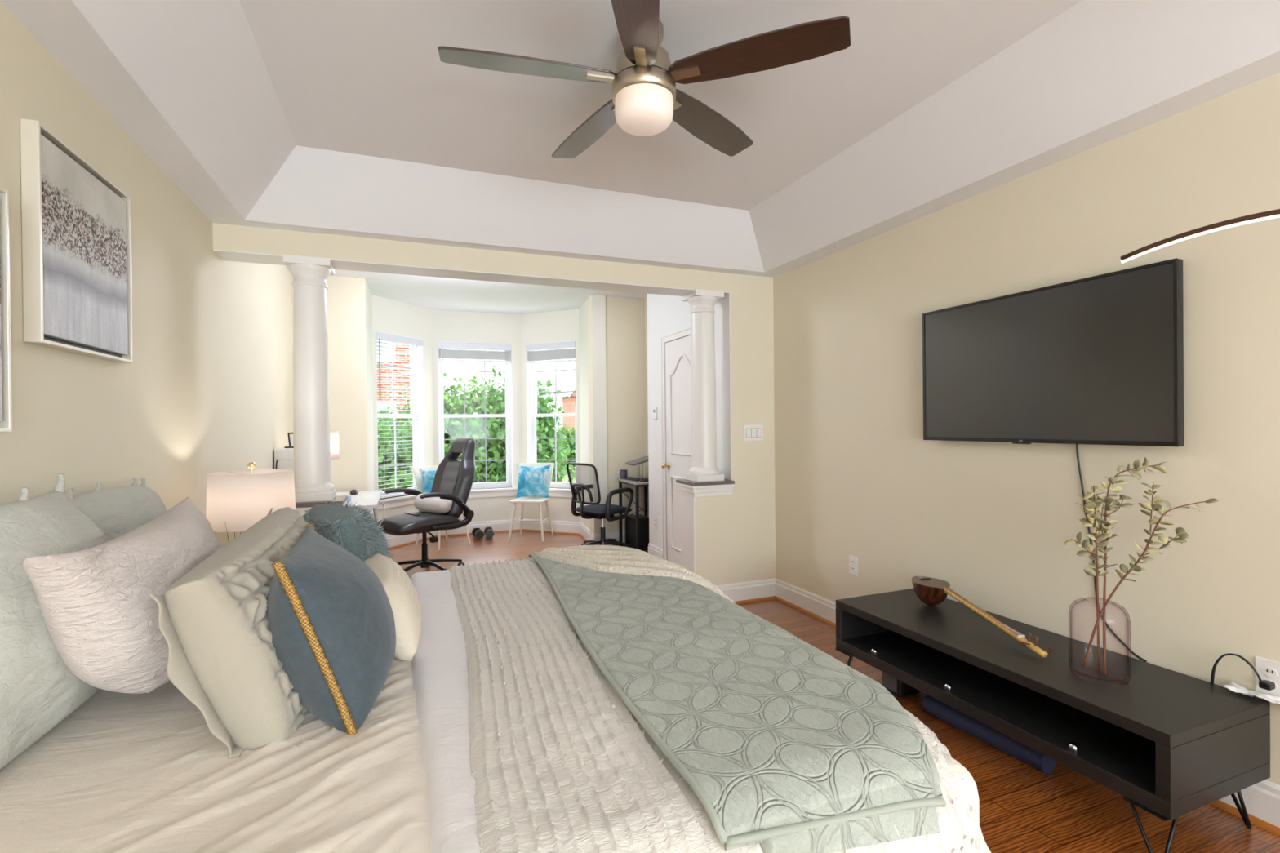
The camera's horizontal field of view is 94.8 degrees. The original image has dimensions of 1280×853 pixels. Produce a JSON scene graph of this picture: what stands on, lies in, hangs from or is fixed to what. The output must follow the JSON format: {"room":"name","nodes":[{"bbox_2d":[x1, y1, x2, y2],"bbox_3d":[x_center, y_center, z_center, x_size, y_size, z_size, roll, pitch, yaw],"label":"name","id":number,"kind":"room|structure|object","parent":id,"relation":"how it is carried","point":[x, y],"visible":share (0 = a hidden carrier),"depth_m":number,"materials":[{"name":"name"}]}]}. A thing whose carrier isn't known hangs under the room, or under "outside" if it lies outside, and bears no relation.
{"room":"bedroom","nodes":[
{"label":"bedroom","id":0,"kind":"room"},
{"bbox_2d":[0,0,293,537],"bbox_3d":[-1.414,-0.124,0.795,0.120,2.950,9.920,-1,0,-22],"label":"wall","id":1,"kind":"structure","parent":0,"point":[206,388],"depth_m":2.35,"materials":[{"name":"beige paint"}]},
{"bbox_2d":[0,186,12,431],"bbox_3d":[-1.489,-0.288,1.198,0.039,0.605,0.585,-1,0,-22],"label":"framed painting","id":2,"kind":"object","parent":1,"relation":"attached to","point":[6,410],"visible":1,"depth_m":1.47,"materials":[{"name":"silver metal"}]},
{"bbox_2d":[20,118,133,363],"bbox_3d":[-1.755,-0.530,1.861,0.039,0.602,0.575,-1,0,-22],"label":"framed painting","id":3,"kind":"object","parent":1,"relation":"attached to","point":[77,222],"visible":1,"depth_m":1.77,"materials":[{"name":"silver metal"}]},
{"bbox_2d":[217,531,244,546],"bbox_3d":[-2.052,0.900,3.393,0.586,0.890,0.220,-1,0,-22],"label":"wall","id":4,"kind":"structure","parent":0,"point":[222,536],"depth_m":3.20,"materials":[{"name":"beige paint"}]},
{"bbox_2d":[295,495,347,515],"bbox_3d":[-2.038,0.887,3.399,0.616,0.914,0.300,-1,0,-22],"label":"trim","id":5,"kind":"structure","parent":4,"relation":"attached to","point":[301,507],"depth_m":3.33,"materials":[{"name":"grey paint"}]},
{"bbox_2d":[282,254,336,502],"bbox_3d":[-1.922,-0.267,3.444,0.234,1.392,0.234,-1,0,-22],"label":"column","id":6,"kind":"structure","parent":5,"relation":"on","point":[311,399],"depth_m":3.37,"materials":[{"name":"white paint"}]},
{"bbox_2d":[274,447,293,470],"bbox_3d":[-2.742,0.387,4.719,0.270,0.435,0.306,-1,0,-22],"label":"drawer box","id":7,"kind":"object","parent":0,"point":[285,456],"visible":0.12,"depth_m":4.55,"materials":[{"name":"white paint"}]},
{"bbox_2d":[284,432,293,448],"bbox_3d":[-2.734,0.096,4.643,0.117,0.146,0.073,-1,0,-22],"label":"lamp","id":8,"kind":"object","parent":7,"relation":"on","point":[288,433],"visible":0.47,"depth_m":4.63,"materials":[{"name":"black plastic"}]},
{"bbox_2d":[290,272,367,510],"bbox_3d":[-2.893,-0.132,5.517,0.610,2.950,0.150,-1,0,-22],"label":"wall","id":9,"kind":"structure","parent":0,"point":[345,295],"depth_m":5.50,"materials":[{"name":"beige paint"}]},
{"bbox_2d":[364,279,373,518],"bbox_3d":[-2.781,-0.135,5.886,0.150,2.950,0.750,-1,0,-20],"label":"wall","id":10,"kind":"structure","parent":0,"point":[367,293],"depth_m":5.88,"materials":[{"name":"white paint"}]},
{"bbox_2d":[371,294,434,535],"bbox_3d":[-2.731,-0.114,6.703,0.150,2.900,0.891,0,0,23],"label":"wall","id":11,"kind":"structure","parent":0,"point":[389,316],"depth_m":6.72,"materials":[{"name":"white paint"}]},
{"bbox_2d":[375,331,424,510],"bbox_3d":[-2.725,-0.067,6.641,0.180,1.915,0.791,0,0,23],"label":"window","id":12,"kind":"structure","parent":11,"relation":"in","point":[404,500],"depth_m":6.91,"materials":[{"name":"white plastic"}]},
{"bbox_2d":[376,332,422,498],"bbox_3d":[-2.697,-0.120,6.629,0.082,1.789,0.673,0,0,23],"label":"window blind","id":13,"kind":"object","parent":12,"relation":"attached to","point":[383,336],"visible":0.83,"depth_m":6.59,"materials":[{"name":"white"}]},
{"bbox_2d":[382,531,435,549],"bbox_3d":[-2.635,1.260,6.674,0.030,0.150,0.891,0,0,23],"label":"baseboard","id":14,"kind":"structure","parent":11,"relation":"attached to","point":[395,541],"depth_m":6.61,"materials":[{"name":"white paint"}]},
{"bbox_2d":[285,266,646,314],"bbox_3d":[-1.421,-1.462,5.632,3.460,0.100,3.480,-1,0,-22],"label":"ceiling","id":15,"kind":"structure","parent":0,"point":[428,292],"depth_m":6.28,"materials":[{"name":"white paint"}]},
{"bbox_2d":[431,309,522,522],"bbox_3d":[-2.021,-0.124,7.347,1.060,2.900,0.150,-1,0,-22],"label":"wall","id":16,"kind":"structure","parent":0,"point":[451,326],"depth_m":7.32,"materials":[{"name":"white paint"}]},
{"bbox_2d":[437,341,517,498],"bbox_3d":[-2.037,-0.077,7.309,1.000,1.915,0.180,-1,0,-22],"label":"window","id":17,"kind":"structure","parent":16,"relation":"in","point":[511,491],"depth_m":7.38,"materials":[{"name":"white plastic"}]},
{"bbox_2d":[437,342,511,416],"bbox_3d":[-2.031,-0.574,7.278,0.882,0.900,0.082,-1,0,-22],"label":"window blind","id":18,"kind":"object","parent":17,"relation":"attached to","point":[485,355],"visible":1,"depth_m":7.25,"materials":[{"name":"white plastic"}]},
{"bbox_2d":[435,519,520,537],"bbox_3d":[-1.974,1.251,7.270,1.060,0.150,0.030,-1,0,-22],"label":"baseboard","id":19,"kind":"structure","parent":16,"relation":"attached to","point":[499,526],"depth_m":7.30,"materials":[{"name":"white paint"}]},
{"bbox_2d":[212,222,775,585],"bbox_3d":[-0.675,-0.147,3.938,3.570,2.950,0.220,-1,0,-22],"label":"wall","id":20,"kind":"structure","parent":0,"point":[752,318],"depth_m":4.33,"materials":[{"name":"beige paint"}]},
{"bbox_2d":[213,248,728,296],"bbox_3d":[-0.858,-0.972,3.865,3.195,0.007,0.212,-1,0,-22],"label":"trim","id":21,"kind":"structure","parent":20,"relation":"attached to","point":[228,255],"depth_m":3.75,"materials":[{"name":"white paint"}]},
{"bbox_2d":[675,479,734,573],"bbox_3d":[0.489,0.857,4.400,0.338,0.914,0.300,-1,0,-22],"label":"trim","id":22,"kind":"structure","parent":20,"relation":"attached to","point":[689,490],"depth_m":4.30,"materials":[{"name":"grey paint"}]},
{"bbox_2d":[681,288,724,482],"bbox_3d":[0.472,-0.295,4.393,0.234,1.392,0.234,-1,0,-22],"label":"column","id":23,"kind":"structure","parent":22,"relation":"on","point":[704,468],"depth_m":4.31,"materials":[{"name":"white paint"}]},
{"bbox_2d":[715,577,775,604],"bbox_3d":[0.727,1.237,4.361,0.683,0.150,0.030,-1,0,-22],"label":"baseboard","id":24,"kind":"structure","parent":20,"relation":"attached to","point":[742,593],"depth_m":4.40,"materials":[{"name":"white paint"}]},
{"bbox_2d":[743,425,763,440],"bbox_3d":[0.852,0.048,4.420,0.168,0.118,0.010,-1,0,-22],"label":"light switch","id":25,"kind":"object","parent":20,"relation":"attached to","point":[751,433],"visible":1,"depth_m":4.42,"materials":[{"name":"white plastic"}]},
{"bbox_2d":[520,308,581,522],"bbox_3d":[-1.085,-0.134,7.375,0.842,2.900,0.150,0,0,23],"label":"wall","id":26,"kind":"structure","parent":0,"point":[562,325],"depth_m":7.30,"materials":[{"name":"white paint"}]},
{"bbox_2d":[522,518,580,534],"bbox_3d":[-1.106,1.242,7.299,0.842,0.150,0.030,0,0,23],"label":"baseboard","id":27,"kind":"structure","parent":26,"relation":"attached to","point":[558,526],"depth_m":7.27,"materials":[{"name":"white paint"}]},
{"bbox_2d":[525,340,581,497],"bbox_3d":[-1.082,-0.086,7.341,0.832,1.915,0.180,0,0,23],"label":"window","id":28,"kind":"structure","parent":26,"relation":"in","point":[558,491],"depth_m":7.44,"materials":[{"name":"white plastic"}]},
{"bbox_2d":[525,341,575,416],"bbox_3d":[-1.099,-0.584,7.311,0.714,0.900,0.082,0,0,23],"label":"window blind","id":29,"kind":"object","parent":28,"relation":"attached to","point":[558,355],"visible":1,"depth_m":7.30,"materials":[{"name":"white"}]},
{"bbox_2d":[578,294,608,536],"bbox_3d":[-0.547,-0.162,6.781,0.150,2.950,0.789,-1,0,-16],"label":"wall","id":30,"kind":"structure","parent":0,"point":[598,302],"depth_m":6.42,"materials":[{"name":"white paint"}]},
{"bbox_2d":[578,522,594,543],"bbox_3d":[-0.619,1.239,6.763,0.030,0.150,0.789,-1,0,-16],"label":"baseboard","id":31,"kind":"structure","parent":30,"relation":"attached to","point":[584,532],"depth_m":6.80,"materials":[{"name":"white paint"}]},
{"bbox_2d":[587,295,646,534],"bbox_3d":[-0.248,-0.164,6.565,0.620,2.950,0.150,-1,0,-22],"label":"wall","id":32,"kind":"structure","parent":0,"point":[625,343],"depth_m":6.51,"materials":[{"name":"beige paint"}]},
{"bbox_2d":[594,531,626,546],"bbox_3d":[-0.201,1.236,6.488,0.620,0.150,0.030,-1,0,-22],"label":"baseboard","id":33,"kind":"structure","parent":32,"relation":"attached to","point":[611,535],"depth_m":6.45,"materials":[{"name":"white paint"}]},
{"bbox_2d":[0,0,1279,277],"bbox_3d":[0.718,-1.262,0.391,3.570,0.295,7.400,-1,0,-22],"label":"ceiling","id":34,"kind":"structure","parent":0,"point":[343,117],"depth_m":2.45,"materials":[{"name":"white paint"}]},
{"bbox_2d":[437,0,850,158],"bbox_3d":[0.046,-1.234,2.128,1.343,0.353,1.278,0,0,40],"label":"ceiling fan","id":35,"kind":"object","parent":34,"relation":"hanging from","point":[646,100],"visible":1,"depth_m":1.99,"materials":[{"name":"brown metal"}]},
{"bbox_2d":[644,297,648,517],"bbox_3d":[0.215,-0.167,6.373,0.100,2.950,0.850,-1,0,-22],"label":"wall","id":36,"kind":"structure","parent":0,"point":[646,309],"depth_m":6.58,"materials":[{"name":"beige paint"}]},
{"bbox_2d":[646,293,715,549],"bbox_3d":[0.384,-0.164,5.229,0.100,2.950,1.400,-1,0,-22],"label":"wall","id":37,"kind":"structure","parent":0,"point":[666,314],"depth_m":5.65,"materials":[{"name":"white paint"}]},
{"bbox_2d":[653,407,657,419],"bbox_3d":[0.144,-0.128,5.672,0.020,0.115,0.075,-1,0,-22],"label":"light switch","id":38,"kind":"object","parent":37,"relation":"attached to","point":[655,409],"visible":1,"depth_m":5.65,"materials":[{"name":"white plastic"}]},
{"bbox_2d":[648,542,662,558],"bbox_3d":[0.146,1.237,5.695,0.030,0.150,0.360,-1,0,-22],"label":"baseboard","id":39,"kind":"structure","parent":37,"relation":"attached to","point":[652,549],"depth_m":5.70,"materials":[{"name":"white paint"}]},
{"bbox_2d":[653,515,657,528],"bbox_3d":[0.148,0.932,5.707,0.010,0.115,0.070,-1,0,-22],"label":"wall outlet","id":40,"kind":"object","parent":37,"relation":"attached to","point":[655,517],"visible":1,"depth_m":5.69,"materials":[{"name":"white plastic"}]},
{"bbox_2d":[660,325,691,565],"bbox_3d":[0.355,0.237,5.084,0.079,2.150,0.890,-1,0,-22],"label":"door","id":41,"kind":"structure","parent":37,"relation":"in","point":[675,350],"depth_m":5.27,"materials":[{"name":"white paint"}]},
{"bbox_2d":[715,292,732,479],"bbox_3d":[0.630,-0.297,4.456,0.008,1.390,0.216,-1,0,-22],"label":"trim","id":42,"kind":"structure","parent":37,"relation":"attached to","point":[722,305],"depth_m":4.44,"materials":[{"name":"white paint"}]},
{"bbox_2d":[387,530,1279,852],"bbox_3d":[0.059,1.389,2.133,3.770,0.120,11.320,-1,0,-22],"label":"floor","id":43,"kind":"structure","parent":0,"point":[1024,808],"depth_m":2.08,"materials":[{"name":"brown wood"}]},
{"bbox_2d":[335,489,385,525],"bbox_3d":[-2.540,0.972,4.910,0.765,0.740,1.120,-1,0,-22],"label":"desk","id":44,"kind":"object","parent":43,"relation":"on","point":[369,500],"visible":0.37,"depth_m":4.98,"materials":[{"name":"white laminate"}]},
{"bbox_2d":[329,431,338,459],"bbox_3d":[-2.649,0.320,4.996,0.172,0.565,0.172,-1,0,-22],"label":"desk lamp","id":45,"kind":"object","parent":44,"relation":"on","point":[334,435],"visible":0.23,"depth_m":4.96,"materials":[{"name":"white paint"}]},
{"bbox_2d":[337,494,351,502],"bbox_3d":[-2.362,0.574,4.658,0.149,0.055,0.098,-1,0,-22],"label":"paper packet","id":46,"kind":"object","parent":44,"relation":"on","point":[349,497],"visible":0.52,"depth_m":4.64,"materials":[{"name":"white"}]},
{"bbox_2d":[377,437,475,571],"bbox_3d":[-1.921,0.724,5.391,0.700,1.219,0.847,0,0,40],"label":"gaming chair","id":47,"kind":"object","parent":43,"relation":"on","point":[453,480],"visible":0.84,"depth_m":5.35,"materials":[{"name":"black leather"}]},
{"bbox_2d":[413,493,452,513],"bbox_3d":[-1.901,0.706,5.420,0.432,0.170,0.170,0,0,34],"label":"bolster pillow","id":48,"kind":"object","parent":47,"relation":"on","point":[432,504],"visible":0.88,"depth_m":5.32,"materials":[{"name":"white fabric"}]},
{"bbox_2d":[411,466,471,550],"bbox_3d":[-2.251,0.897,6.653,0.514,0.874,0.431,0,0,36],"label":"chair","id":49,"kind":"object","parent":43,"relation":"on","point":[417,475],"visible":0.29,"depth_m":6.65,"materials":[{"name":"beige paint"}]},
{"bbox_2d":[419,469,436,493],"bbox_3d":[-2.288,0.666,6.677,0.157,0.394,0.420,0,0,36],"label":"cushion","id":50,"kind":"object","parent":49,"relation":"on","point":[428,476],"visible":0.23,"depth_m":6.55,"materials":[{"name":"blue fabric"}]},
{"bbox_2d":[471,528,484,538],"bbox_3d":[-1.927,1.268,7.004,0.116,0.100,0.250,-1,0,-27],"label":"dumbbell","id":51,"kind":"object","parent":43,"relation":"on","point":[477,533],"visible":1,"depth_m":6.90,"materials":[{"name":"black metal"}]},
{"bbox_2d":[484,526,494,537],"bbox_3d":[-1.806,1.267,7.051,0.116,0.100,0.250,-1,0,-19],"label":"dumbbell","id":52,"kind":"object","parent":43,"relation":"on","point":[489,532],"visible":1,"depth_m":6.94,"materials":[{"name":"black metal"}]},
{"bbox_2d":[0,657,979,852],"bbox_3d":[-0.594,0.979,1.636,1.960,0.718,2.175,-1,0,-22],"label":"bed","id":53,"kind":"object","parent":43,"relation":"on","point":[146,772],"visible":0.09,"depth_m":1.05,"materials":[{"name":"grey fabric"}]},
{"bbox_2d":[0,473,107,769],"bbox_3d":[-1.320,0.379,1.282,0.252,0.526,0.794,-1,0,-24],"label":"pillow","id":54,"kind":"object","parent":53,"relation":"on","point":[38,691],"visible":0.58,"depth_m":1.15,"materials":[{"name":"green fabric"}]},
{"bbox_2d":[66,476,166,541],"bbox_3d":[-1.610,0.405,1.825,0.212,0.474,0.922,-1,0,-22],"label":"pillow","id":55,"kind":"object","parent":53,"relation":"on","point":[116,512],"visible":0.16,"depth_m":1.78,"materials":[{"name":"green fabric"}]},
{"bbox_2d":[22,497,222,693],"bbox_3d":[-1.193,0.410,1.459,0.285,0.374,0.941,-1,0,-22],"label":"pillow","id":56,"kind":"object","parent":53,"relation":"on","point":[99,614],"visible":0.71,"depth_m":1.18,"materials":[{"name":"white fabric"}]},
{"bbox_2d":[147,506,308,757],"bbox_3d":[-0.910,0.440,1.472,0.309,0.396,0.755,-1,0,-22],"label":"cushion","id":57,"kind":"object","parent":53,"relation":"on","point":[213,622],"visible":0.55,"depth_m":1.16,"materials":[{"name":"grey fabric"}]},
{"bbox_2d":[265,523,395,734],"bbox_3d":[-0.741,0.451,1.416,0.293,0.374,0.500,-1,0,-22],"label":"cushion","id":58,"kind":"object","parent":53,"relation":"on","point":[330,617],"visible":0.91,"depth_m":1.24,"materials":[{"name":"blue fabric"}]},
{"bbox_2d":[302,501,393,561],"bbox_3d":[-1.046,0.450,2.089,0.319,0.370,0.430,-1,0,-37],"label":"cushion","id":59,"kind":"object","parent":53,"relation":"on","point":[352,528],"visible":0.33,"depth_m":1.96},
{"bbox_2d":[364,553,422,661],"bbox_3d":[-0.789,0.531,1.824,0.200,0.205,0.569,-1,0,-32],"label":"cushion","id":60,"kind":"object","parent":53,"relation":"on","point":[402,594],"visible":0.47,"depth_m":1.64,"materials":[{"name":"beige fabric"}]},
{"bbox_2d":[409,569,483,852],"bbox_3d":[-0.158,0.813,1.810,1.012,0.420,2.262,-1,0,-22],"label":"sheet","id":61,"kind":"object","parent":53,"relation":"on","point":[439,666],"visible":0.24,"depth_m":1.26,"materials":[{"name":"white fabric"}]},
{"bbox_2d":[448,557,991,852],"bbox_3d":[-0.001,0.963,1.843,1.178,0.766,2.305,-1,0,-22],"label":"coverlet","id":62,"kind":"object","parent":53,"relation":"on","point":[559,762],"visible":0.31,"depth_m":1.08,"materials":[{"name":"beige fabric"}]},
{"bbox_2d":[528,549,946,852],"bbox_3d":[0.087,0.701,1.872,0.688,0.276,1.979,-1,0,-22],"label":"quilt","id":63,"kind":"object","parent":62,"relation":"on","point":[784,746],"visible":0.84,"depth_m":1.15,"materials":[{"name":"green fabric"}]},
{"bbox_2d":[528,545,733,602],"bbox_3d":[0.045,0.696,2.470,1.128,0.322,0.506,0,0,41],"label":"throw blanket","id":64,"kind":"object","parent":63,"relation":"on","point":[633,561],"visible":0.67,"depth_m":2.39,"materials":[{"name":"beige fabric"}]},
{"bbox_2d":[508,462,554,542],"bbox_3d":[-1.287,0.886,7.015,0.431,0.874,0.514,-1,0,6],"label":"chair","id":65,"kind":"object","parent":43,"relation":"on","point":[539,500],"visible":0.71,"depth_m":7.01,"materials":[{"name":"beige paint"}]},
{"bbox_2d":[515,464,550,497],"bbox_3d":[-1.284,0.654,7.057,0.420,0.394,0.157,-1,0,7],"label":"cushion","id":66,"kind":"object","parent":65,"relation":"on","point":[532,481],"visible":1,"depth_m":7.01,"materials":[{"name":"blue fabric"}]},
{"bbox_2d":[566,462,633,547],"bbox_3d":[-0.415,0.839,6.168,0.614,0.952,0.657,0,0,44],"label":"office chair","id":67,"kind":"object","parent":43,"relation":"on","point":[596,510],"visible":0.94,"depth_m":6.03,"materials":[{"name":"black plastic"}]},
{"bbox_2d":[617,477,648,551],"bbox_3d":[0.020,0.939,6.261,0.340,0.742,0.545,-1,0,-22],"label":"desk","id":68,"kind":"object","parent":43,"relation":"on","point":[637,484],"visible":0.48,"depth_m":6.08,"materials":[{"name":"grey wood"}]},
{"bbox_2d":[617,469,627,479],"bbox_3d":[-0.191,0.522,6.424,0.108,0.095,0.082,-1,0,8],"label":"mug","id":69,"kind":"object","parent":68,"relation":"on","point":[624,473],"visible":0.86,"depth_m":6.39,"materials":[{"name":"ceramic"}]},
{"bbox_2d":[622,476,640,481],"bbox_3d":[-0.064,0.560,6.273,0.110,0.017,0.310,-1,0,-27],"label":"keyboard","id":70,"kind":"object","parent":68,"relation":"on","point":[631,478],"visible":0.88,"depth_m":6.22,"materials":[{"name":"black plastic"}]},
{"bbox_2d":[627,461,648,479],"bbox_3d":[0.010,0.458,6.340,0.233,0.218,0.200,-1,0,-22],"label":"laptop stand","id":71,"kind":"object","parent":68,"relation":"on","point":[643,463],"visible":0.45,"depth_m":6.35,"materials":[{"name":"silver metal"}]},
{"bbox_2d":[625,456,648,465],"bbox_3d":[0.002,0.367,6.337,0.245,0.079,0.260,-1,0,-22],"label":"laptop","id":72,"kind":"object","parent":71,"relation":"on","point":[644,459],"visible":0.76,"depth_m":6.30,"materials":[{"name":"grey metal"}]},
{"bbox_2d":[625,514,648,548],"bbox_3d":[-0.024,1.140,6.336,0.180,0.340,0.284,-1,0,-22],"label":"computer tower","id":73,"kind":"object","parent":43,"relation":"on","point":[630,520],"visible":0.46,"depth_m":6.22,"materials":[{"name":"black plastic"}]},
{"bbox_2d":[882,671,919,697],"bbox_3d":[1.295,1.231,2.924,0.146,0.165,0.120,-1,0,-22],"label":"box","id":74,"kind":"object","parent":43,"relation":"on","point":[899,688],"visible":0.46,"depth_m":2.87,"materials":[{"name":"black plastic"}]},
{"bbox_2d":[922,694,1056,773],"bbox_3d":[1.438,1.268,2.464,0.090,0.090,0.521,-1,0,-25],"label":"roller","id":75,"kind":"object","parent":43,"relation":"on","point":[943,712],"visible":0.69,"depth_m":2.41,"materials":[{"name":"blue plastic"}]},
{"bbox_2d":[835,588,1270,852],"bbox_3d":[1.523,1.101,2.474,0.550,0.417,1.436,-1,0,-22],"label":"media stand","id":76,"kind":"object","parent":43,"relation":"on","point":[1175,744],"visible":0.94,"depth_m":2.09,"materials":[{"name":"black wood"}]},
{"bbox_2d":[944,683,952,688],"bbox_3d":[1.293,1.086,2.469,0.032,0.012,0.032,-1,0,-22],"label":"knob","id":77,"kind":"object","parent":76,"relation":"on","point":[947,686],"depth_m":2.46,"materials":[{"name":"silver metal"}]},
{"bbox_2d":[911,576,1053,657],"bbox_3d":[1.490,0.830,2.649,0.164,0.125,0.803,-1,0,-9],"label":"long necked lute","id":78,"kind":"object","parent":76,"relation":"on","point":[931,591],"visible":1,"depth_m":2.81,"materials":[{"name":"brown wood"}]},
{"bbox_2d":[911,581,950,605],"bbox_3d":[1.446,0.833,2.932,0.179,0.116,0.192,0,0,33],"label":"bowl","id":79,"kind":"object","parent":78,"relation":"on","point":[930,593],"depth_m":2.87,"materials":[{"name":"brown wood"}]},
{"bbox_2d":[1068,742,1079,750],"bbox_3d":[1.478,1.087,2.004,0.032,0.012,0.032,-1,0,-22],"label":"knob","id":80,"kind":"object","parent":76,"relation":"on","point":[1072,746],"depth_m":2.00,"materials":[{"name":"silver metal"}]},
{"bbox_2d":[1068,597,1130,685],"bbox_3d":[1.638,0.757,2.102,0.175,0.273,0.175,-1,0,-22],"label":"glass vase","id":81,"kind":"object","parent":76,"relation":"on","point":[1083,597],"visible":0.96,"depth_m":2.06,"materials":[{"name":"clear glass"}]},
{"bbox_2d":[1064,457,1217,674],"bbox_3d":[1.762,0.495,2.119,0.449,0.761,0.162,-1,0,14],"label":"leafy branches","id":82,"kind":"object","parent":81,"relation":"in","point":[1100,540],"visible":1,"depth_m":2.11,"materials":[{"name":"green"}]},
{"bbox_2d":[1209,653,1275,690],"bbox_3d":[2.002,0.845,1.966,0.038,0.171,0.159,-1,0,-30],"label":"power cable","id":83,"kind":"object","parent":76,"relation":"on","point":[1264,684],"visible":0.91,"depth_m":1.93,"materials":[{"name":"black plastic"}]},
{"bbox_2d":[1222,680,1279,705],"bbox_3d":[2.036,0.875,1.872,0.056,0.020,0.261,-1,0,-22],"label":"paper","id":84,"kind":"object","parent":76,"relation":"on","point":[1233,686],"visible":1,"depth_m":1.94,"materials":[{"name":"white paper"}]},
{"bbox_2d":[1120,208,1279,263],"bbox_3d":[1.955,0.366,1.323,0.280,1.897,1.353,-1,0,-27],"label":"arc floor lamp","id":85,"kind":"object","parent":43,"relation":"on","point":[1273,214],"visible":1,"depth_m":1.69,"materials":[{"name":"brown metal"}]},
{"bbox_3d":[-1.847,1.048,2.819,0.480,0.595,0.440,-1,0,-22],"label":"nightstand","id":86,"kind":"object","parent":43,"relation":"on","visible":0},
{"bbox_2d":[205,462,295,532],"bbox_3d":[-1.853,0.459,2.816,0.362,0.582,0.362,-1,0,-22],"label":"table lamp","id":87,"kind":"object","parent":86,"relation":"on","point":[238,500],"visible":0.56,"depth_m":2.67,"materials":[{"name":"white fabric"}]},
{"bbox_2d":[773,71,1279,785],"bbox_3d":[2.422,-0.165,1.132,0.120,2.950,7.720,-1,0,-22],"label":"wall","id":88,"kind":"structure","parent":0,"point":[856,474],"depth_m":2.51,"materials":[{"name":"beige paint"}]},
{"bbox_2d":[848,555,857,576],"bbox_3d":[1.343,0.876,3.709,0.010,0.118,0.075,-1,0,-22],"label":"wall outlet","id":89,"kind":"object","parent":88,"relation":"attached to","point":[853,561],"visible":1,"depth_m":3.70,"materials":[{"name":"white plastic"}]},
{"bbox_2d":[774,577,1279,836],"bbox_3d":[2.388,1.236,1.055,0.030,0.150,7.400,-1,0,-22],"label":"baseboard","id":90,"kind":"structure","parent":88,"relation":"attached to","point":[1261,800],"depth_m":1.99,"materials":[{"name":"white paint"}]},
{"bbox_2d":[922,257,1183,662],"bbox_3d":[1.734,0.149,2.613,0.072,1.493,1.106,-1,0,-22],"label":"television","id":91,"kind":"object","parent":88,"relation":"attached to","point":[1099,359],"visible":0.9,"depth_m":2.44,"materials":[{"name":"black plastic"}]},
{"bbox_2d":[1255,656,1279,697],"bbox_3d":[2.053,0.820,1.917,0.010,0.118,0.075,-1,0,-22],"label":"wall outlet","id":92,"kind":"object","parent":88,"relation":"attached to","point":[1267,669],"visible":0.85,"depth_m":1.92,"materials":[{"name":"white plastic"}]},
{"bbox_2d":[1262,666,1277,677],"bbox_3d":[2.051,0.799,1.916,0.004,0.033,0.033,-1,0,-22],"label":"socket","id":93,"kind":"object","parent":92,"relation":"attached to","point":[1268,672],"depth_m":1.92,"materials":[{"name":"white plastic"}]},
{"bbox_2d":[1266,680,1277,690],"bbox_3d":[2.051,0.841,1.916,0.004,0.033,0.033,-1,0,-22],"label":"socket","id":94,"kind":"object","parent":92,"relation":"attached to","point":[1275,682],"depth_m":1.90,"materials":[{"name":"white"}]},
{"label":"outside","id":95,"kind":"structure","parent":0,"visible":0},
{"bbox_2d":[558,466,575,482],"bbox_3d":[-18.112,4.128,72.963,140.000,0.300,131.000,-1,0,-22],"label":"lawn","id":96,"kind":"structure","parent":95,"point":[572,475],"depth_m":46.65,"materials":[{"name":"green plant"}]},
{"bbox_2d":[376,340,410,436],"bbox_3d":[-13.252,-2.829,21.584,10.330,14.000,6.100,-1,0,-22],"label":"brick building","id":97,"kind":"structure","parent":96,"relation":"on","point":[377,344],"depth_m":20.26,"materials":[{"name":"red"}]},
{"bbox_2d":[377,389,410,438],"bbox_3d":[-6.606,1.496,16.555,2.622,5.271,2.966,-1,0,-22],"label":"tree","id":98,"kind":"object","parent":96,"relation":"on","point":[405,393],"visible":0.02,"depth_m":16.12,"materials":[{"name":"green plant"}]},
{"bbox_2d":[377,404,413,491],"bbox_3d":[-4.106,1.878,9.448,2.479,4.526,2.591,0,0,32],"label":"tree","id":99,"kind":"object","parent":96,"relation":"on","point":[386,453],"visible":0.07,"depth_m":9.14,"materials":[{"name":"green plant"}]},
{"bbox_2d":[391,372,505,462],"bbox_3d":[-4.261,1.364,13.750,3.555,5.514,3.512,-1,0,-19],"label":"tree","id":100,"kind":"object","parent":96,"relation":"on","point":[452,426],"visible":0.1,"depth_m":13.10,"materials":[{"name":"green plant"}]},
{"bbox_2d":[444,365,575,483],"bbox_3d":[-2.467,1.488,11.098,2.760,5.255,2.476,-1,0,-8],"label":"tree","id":101,"kind":"object","parent":96,"relation":"on","point":[495,426],"visible":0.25,"depth_m":10.67,"materials":[{"name":"green plant"}]},
{"bbox_2d":[537,380,571,431],"bbox_3d":[-12.718,-1.100,77.786,8.100,10.000,10.800,-1,0,-22],"label":"house","id":102,"kind":"structure","parent":96,"relation":"on","point":[562,385],"depth_m":75.50,"materials":[{"name":"white"}]},
{"bbox_2d":[556,426,575,471],"bbox_3d":[-6.338,1.971,50.183,4.854,4.004,4.952,-1,0,-11],"label":"tree","id":103,"kind":"object","parent":96,"relation":"on","point":[570,433],"visible":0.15,"depth_m":49.75,"materials":[{"name":"green plant"}]},
{"bbox_2d":[558,377,576,435],"bbox_3d":[-5.708,-1.301,64.031,5.687,10.390,4.540,-1,0,-22],"label":"brick house","id":104,"kind":"structure","parent":96,"relation":"on","point":[569,403],"depth_m":62.48,"materials":[{"name":"orange brick"}]},
{"bbox_2d":[566,435,575,462],"bbox_3d":[-3.478,1.858,47.000,4.663,5.450,4.887,0,0,36],"label":"tree","id":105,"kind":"object","parent":96,"relation":"on","point":[574,444],"visible":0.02,"depth_m":46.09,"materials":[{"name":"green plant"}]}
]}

